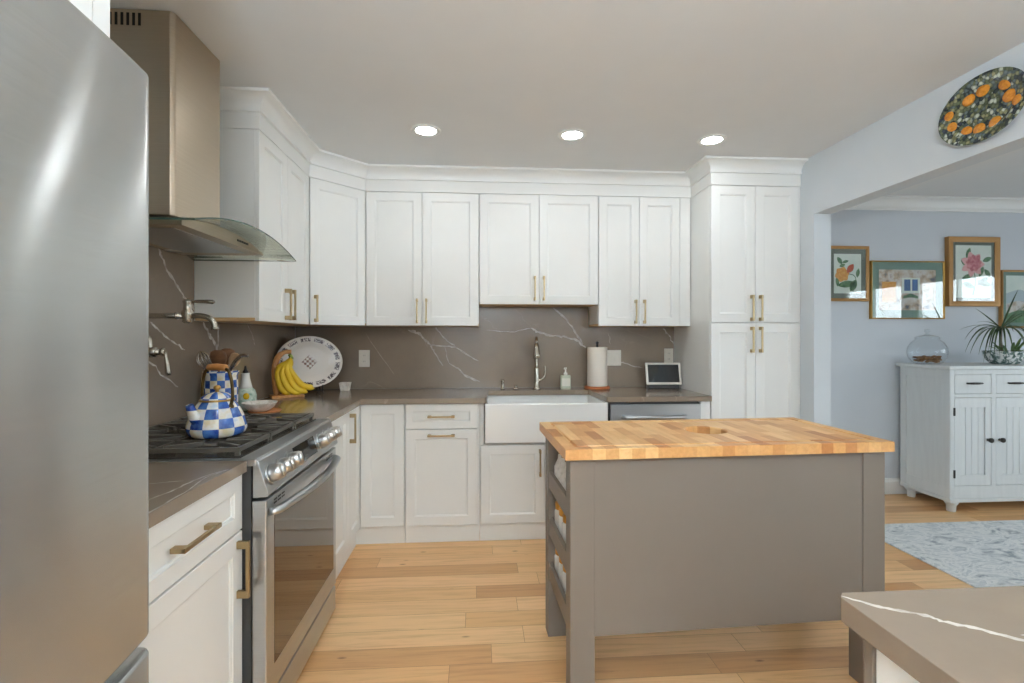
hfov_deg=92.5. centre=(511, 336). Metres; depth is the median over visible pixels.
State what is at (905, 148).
wall
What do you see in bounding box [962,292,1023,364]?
potted plant
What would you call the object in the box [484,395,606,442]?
farmhouse sink
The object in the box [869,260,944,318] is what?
framed picture
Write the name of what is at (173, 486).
countertop
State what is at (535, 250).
upper cabinet
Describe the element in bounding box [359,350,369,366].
wall outlet
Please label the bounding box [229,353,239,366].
serving spoon
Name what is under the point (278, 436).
cooktop
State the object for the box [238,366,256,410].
oil cruet
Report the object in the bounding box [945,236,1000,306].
framed picture
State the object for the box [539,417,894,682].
kitchen island
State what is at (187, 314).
pot filler
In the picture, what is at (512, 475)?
base cabinet
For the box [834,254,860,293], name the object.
print
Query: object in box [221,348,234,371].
slotted turner
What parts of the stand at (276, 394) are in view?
stem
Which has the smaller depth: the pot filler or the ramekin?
the pot filler
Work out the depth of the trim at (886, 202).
4.06 m
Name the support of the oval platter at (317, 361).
on the plate stand at (317, 390)
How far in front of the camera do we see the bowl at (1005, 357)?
3.78 m
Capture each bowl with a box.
[241,400,277,411]
[982,350,1023,364]
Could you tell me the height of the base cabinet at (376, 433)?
0.879 m
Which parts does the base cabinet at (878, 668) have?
panel, door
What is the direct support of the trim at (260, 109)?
attached to the upper cabinet at (262, 188)
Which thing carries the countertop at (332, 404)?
on the base cabinet at (376, 433)
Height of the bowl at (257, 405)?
0.046 m
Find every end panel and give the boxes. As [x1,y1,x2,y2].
[92,0,109,37]
[698,401,709,418]
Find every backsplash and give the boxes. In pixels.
[149,246,294,426]
[295,307,673,388]
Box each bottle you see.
[554,452,561,478]
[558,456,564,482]
[560,367,570,388]
[561,461,565,489]
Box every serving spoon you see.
[209,350,226,371]
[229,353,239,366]
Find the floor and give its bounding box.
[296,493,1023,682]
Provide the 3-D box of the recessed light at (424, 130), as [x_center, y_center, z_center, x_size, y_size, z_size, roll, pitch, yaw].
[-0.481,-1.149,2.738,0.168,0.006,0.168,0,0,-4]
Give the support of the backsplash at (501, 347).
attached to the wall at (478, 194)
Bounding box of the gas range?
[149,413,341,682]
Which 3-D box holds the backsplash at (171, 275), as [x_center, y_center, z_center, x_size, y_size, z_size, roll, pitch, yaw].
[-1.501,-0.047,2.249,0.010,0.866,2.699,0,0,-4]
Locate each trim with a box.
[220,86,807,197]
[844,195,1023,212]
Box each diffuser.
[416,127,435,134]
[563,132,581,138]
[702,137,721,143]
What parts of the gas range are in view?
cooktop trim, knob plate, knob, knob, oven door, control panel, knob, handle, warming drawer, knob plate, knob, knob, knob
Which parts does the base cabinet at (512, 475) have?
door, handle, door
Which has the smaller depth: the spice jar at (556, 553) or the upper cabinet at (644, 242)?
the spice jar at (556, 553)
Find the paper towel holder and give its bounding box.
[584,342,609,389]
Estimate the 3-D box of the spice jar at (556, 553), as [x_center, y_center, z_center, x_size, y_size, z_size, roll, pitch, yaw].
[0.215,0.965,2.090,0.068,0.135,0.068,0,0,-4]
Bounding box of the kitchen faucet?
[533,336,545,388]
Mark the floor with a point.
(454, 611)
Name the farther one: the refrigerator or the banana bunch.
the banana bunch
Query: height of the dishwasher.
0.862 m
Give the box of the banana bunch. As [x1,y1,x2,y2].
[275,354,313,394]
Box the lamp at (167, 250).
[164,249,182,252]
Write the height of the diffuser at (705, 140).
0.002 m
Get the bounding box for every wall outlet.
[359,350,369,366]
[664,348,672,362]
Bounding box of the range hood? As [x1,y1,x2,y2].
[110,8,295,261]
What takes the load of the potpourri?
in the glass jar at (925, 329)
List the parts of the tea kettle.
spout, lid, lid knob, handle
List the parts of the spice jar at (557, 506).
lid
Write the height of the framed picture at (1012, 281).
0.486 m
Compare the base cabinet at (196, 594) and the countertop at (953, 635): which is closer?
the countertop at (953, 635)
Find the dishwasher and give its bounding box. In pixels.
[608,401,700,420]
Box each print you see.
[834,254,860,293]
[879,269,935,309]
[956,245,990,297]
[1006,276,1023,322]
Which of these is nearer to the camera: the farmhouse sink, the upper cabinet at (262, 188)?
the upper cabinet at (262, 188)
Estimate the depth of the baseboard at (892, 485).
4.05 m
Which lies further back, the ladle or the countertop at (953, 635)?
the ladle
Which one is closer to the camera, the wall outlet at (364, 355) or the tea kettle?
the tea kettle
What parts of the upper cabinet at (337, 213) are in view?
handle, door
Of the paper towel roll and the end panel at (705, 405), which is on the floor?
the end panel at (705, 405)
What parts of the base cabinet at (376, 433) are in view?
handle, door, door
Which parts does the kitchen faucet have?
lever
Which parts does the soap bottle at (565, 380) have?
label panel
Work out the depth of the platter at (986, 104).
2.06 m
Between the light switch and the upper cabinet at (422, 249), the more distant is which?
the light switch
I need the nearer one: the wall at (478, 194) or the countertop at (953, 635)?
the countertop at (953, 635)
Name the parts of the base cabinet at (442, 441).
drawer, handle, door, handle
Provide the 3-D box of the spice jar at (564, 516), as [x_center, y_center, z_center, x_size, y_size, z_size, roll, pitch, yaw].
[0.231,0.772,1.941,0.068,0.135,0.068,0,0,-4]
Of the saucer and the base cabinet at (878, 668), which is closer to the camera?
the base cabinet at (878, 668)
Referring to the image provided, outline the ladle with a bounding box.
[229,354,248,370]
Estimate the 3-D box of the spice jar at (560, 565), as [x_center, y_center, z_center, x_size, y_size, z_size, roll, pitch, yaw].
[0.223,0.965,2.016,0.068,0.135,0.068,0,0,-4]
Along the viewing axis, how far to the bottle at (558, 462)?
2.08 m
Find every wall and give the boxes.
[194,258,279,399]
[295,194,526,388]
[800,42,1023,425]
[831,210,1023,477]
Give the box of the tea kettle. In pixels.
[185,363,247,438]
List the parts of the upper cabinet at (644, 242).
door, handle, handle, door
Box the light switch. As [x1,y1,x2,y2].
[607,350,620,365]
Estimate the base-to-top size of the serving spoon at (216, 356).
0.304 m
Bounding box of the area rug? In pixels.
[885,520,1023,587]
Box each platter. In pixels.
[277,336,342,386]
[938,67,1023,145]
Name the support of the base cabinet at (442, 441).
on the floor
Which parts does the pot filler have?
arm, lever, lever, spout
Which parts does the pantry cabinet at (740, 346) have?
door, door, handle, handle, handle, handle, door, door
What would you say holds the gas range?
on the floor
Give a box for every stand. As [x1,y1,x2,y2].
[269,350,304,398]
[307,385,323,392]
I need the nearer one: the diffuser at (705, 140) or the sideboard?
the diffuser at (705, 140)
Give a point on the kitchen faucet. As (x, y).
(536, 354)
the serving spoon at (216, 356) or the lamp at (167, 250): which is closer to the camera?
the lamp at (167, 250)
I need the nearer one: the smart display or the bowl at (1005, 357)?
the smart display
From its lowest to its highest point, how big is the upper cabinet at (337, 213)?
0.913 m
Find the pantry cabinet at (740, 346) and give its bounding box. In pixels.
[674,185,799,418]
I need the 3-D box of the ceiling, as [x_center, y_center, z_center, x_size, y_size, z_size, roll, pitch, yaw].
[2.183,-1.202,0.570,7.365,0.100,7.030,0,0,-4]
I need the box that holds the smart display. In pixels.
[645,363,681,388]
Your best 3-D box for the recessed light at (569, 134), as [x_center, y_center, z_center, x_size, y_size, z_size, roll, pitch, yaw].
[0.344,-1.149,2.799,0.168,0.006,0.168,0,0,-4]
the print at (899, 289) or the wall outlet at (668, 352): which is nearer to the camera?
the wall outlet at (668, 352)
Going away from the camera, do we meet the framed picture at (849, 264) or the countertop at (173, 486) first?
the countertop at (173, 486)
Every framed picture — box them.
[831,246,868,300]
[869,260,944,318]
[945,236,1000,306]
[998,270,1023,327]
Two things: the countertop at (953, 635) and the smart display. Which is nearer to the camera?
the countertop at (953, 635)
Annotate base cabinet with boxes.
[138,475,249,682]
[331,413,347,577]
[343,404,404,565]
[405,404,479,542]
[480,401,607,540]
[864,639,919,682]
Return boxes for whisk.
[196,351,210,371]
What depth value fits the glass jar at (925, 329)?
3.89 m
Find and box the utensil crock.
[202,370,239,401]
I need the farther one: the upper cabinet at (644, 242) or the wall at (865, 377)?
the wall at (865, 377)
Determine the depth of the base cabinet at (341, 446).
2.67 m
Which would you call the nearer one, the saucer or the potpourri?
the saucer
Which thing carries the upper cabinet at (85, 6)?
attached to the wall at (194, 258)
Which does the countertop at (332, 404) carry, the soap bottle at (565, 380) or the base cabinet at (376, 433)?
the soap bottle at (565, 380)
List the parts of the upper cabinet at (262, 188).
door, handle, handle, door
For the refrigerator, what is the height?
1.772 m
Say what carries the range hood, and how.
attached to the wall at (194, 258)
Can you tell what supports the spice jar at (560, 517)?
on the kitchen island
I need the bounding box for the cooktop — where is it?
[149,419,315,458]
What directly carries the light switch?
attached to the backsplash at (501, 347)
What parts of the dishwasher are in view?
handle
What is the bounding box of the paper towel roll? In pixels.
[587,347,606,386]
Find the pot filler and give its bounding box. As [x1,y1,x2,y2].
[149,299,218,375]
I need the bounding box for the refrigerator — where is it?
[0,0,148,682]
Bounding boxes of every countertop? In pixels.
[149,461,246,528]
[243,387,711,421]
[841,586,1023,682]
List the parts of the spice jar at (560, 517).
lid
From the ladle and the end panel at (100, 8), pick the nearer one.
the end panel at (100, 8)
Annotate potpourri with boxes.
[913,355,941,362]
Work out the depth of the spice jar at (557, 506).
2.07 m
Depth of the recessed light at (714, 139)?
2.86 m
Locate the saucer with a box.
[247,408,281,413]
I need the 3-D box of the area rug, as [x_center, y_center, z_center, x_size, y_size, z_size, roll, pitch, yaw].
[3.741,1.295,2.139,2.635,0.008,2.642,0,0,-4]
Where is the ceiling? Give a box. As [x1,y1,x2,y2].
[110,0,1023,197]
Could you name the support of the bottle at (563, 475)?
on the kitchen island
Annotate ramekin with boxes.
[339,382,350,390]
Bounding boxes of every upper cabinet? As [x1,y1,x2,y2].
[69,0,91,20]
[195,128,308,323]
[262,177,365,325]
[366,191,478,326]
[479,194,597,306]
[589,196,689,326]
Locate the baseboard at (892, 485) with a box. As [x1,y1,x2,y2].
[885,478,920,493]
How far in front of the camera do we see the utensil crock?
2.29 m
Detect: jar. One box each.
[555,501,559,526]
[555,548,558,573]
[558,507,563,534]
[558,557,562,583]
[562,514,565,542]
[562,566,565,593]
[906,329,948,363]
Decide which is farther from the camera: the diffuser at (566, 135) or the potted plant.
the potted plant
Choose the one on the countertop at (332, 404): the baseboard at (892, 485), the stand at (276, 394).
the stand at (276, 394)
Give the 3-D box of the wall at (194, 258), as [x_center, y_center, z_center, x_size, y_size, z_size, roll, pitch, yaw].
[-1.427,0.074,0.265,0.120,2.452,6.930,0,0,-4]
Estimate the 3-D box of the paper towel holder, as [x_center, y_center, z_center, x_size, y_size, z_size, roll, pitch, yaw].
[0.631,0.211,3.633,0.188,0.350,0.188,0,0,-4]
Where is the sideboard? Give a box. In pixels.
[895,362,1023,511]
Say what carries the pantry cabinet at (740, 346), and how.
on the floor
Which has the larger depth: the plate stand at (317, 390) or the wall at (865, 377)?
the wall at (865, 377)
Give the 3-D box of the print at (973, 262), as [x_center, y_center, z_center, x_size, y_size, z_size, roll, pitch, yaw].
[3.846,-0.541,4.082,0.322,0.438,0.003,0,0,-4]
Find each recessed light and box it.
[411,124,440,136]
[557,129,586,140]
[697,134,727,145]
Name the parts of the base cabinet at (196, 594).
door, drawer, handle, handle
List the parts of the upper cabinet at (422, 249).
door, handle, handle, door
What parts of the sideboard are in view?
drawer, door, drawer pull, drawer, door, drawer pull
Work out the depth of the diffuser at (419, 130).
2.74 m
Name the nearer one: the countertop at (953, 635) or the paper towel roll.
the countertop at (953, 635)
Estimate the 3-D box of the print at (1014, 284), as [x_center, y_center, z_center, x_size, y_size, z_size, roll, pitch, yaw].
[4.399,-0.315,4.127,0.512,0.394,0.003,0,0,-4]
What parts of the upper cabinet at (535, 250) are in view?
door, handle, handle, door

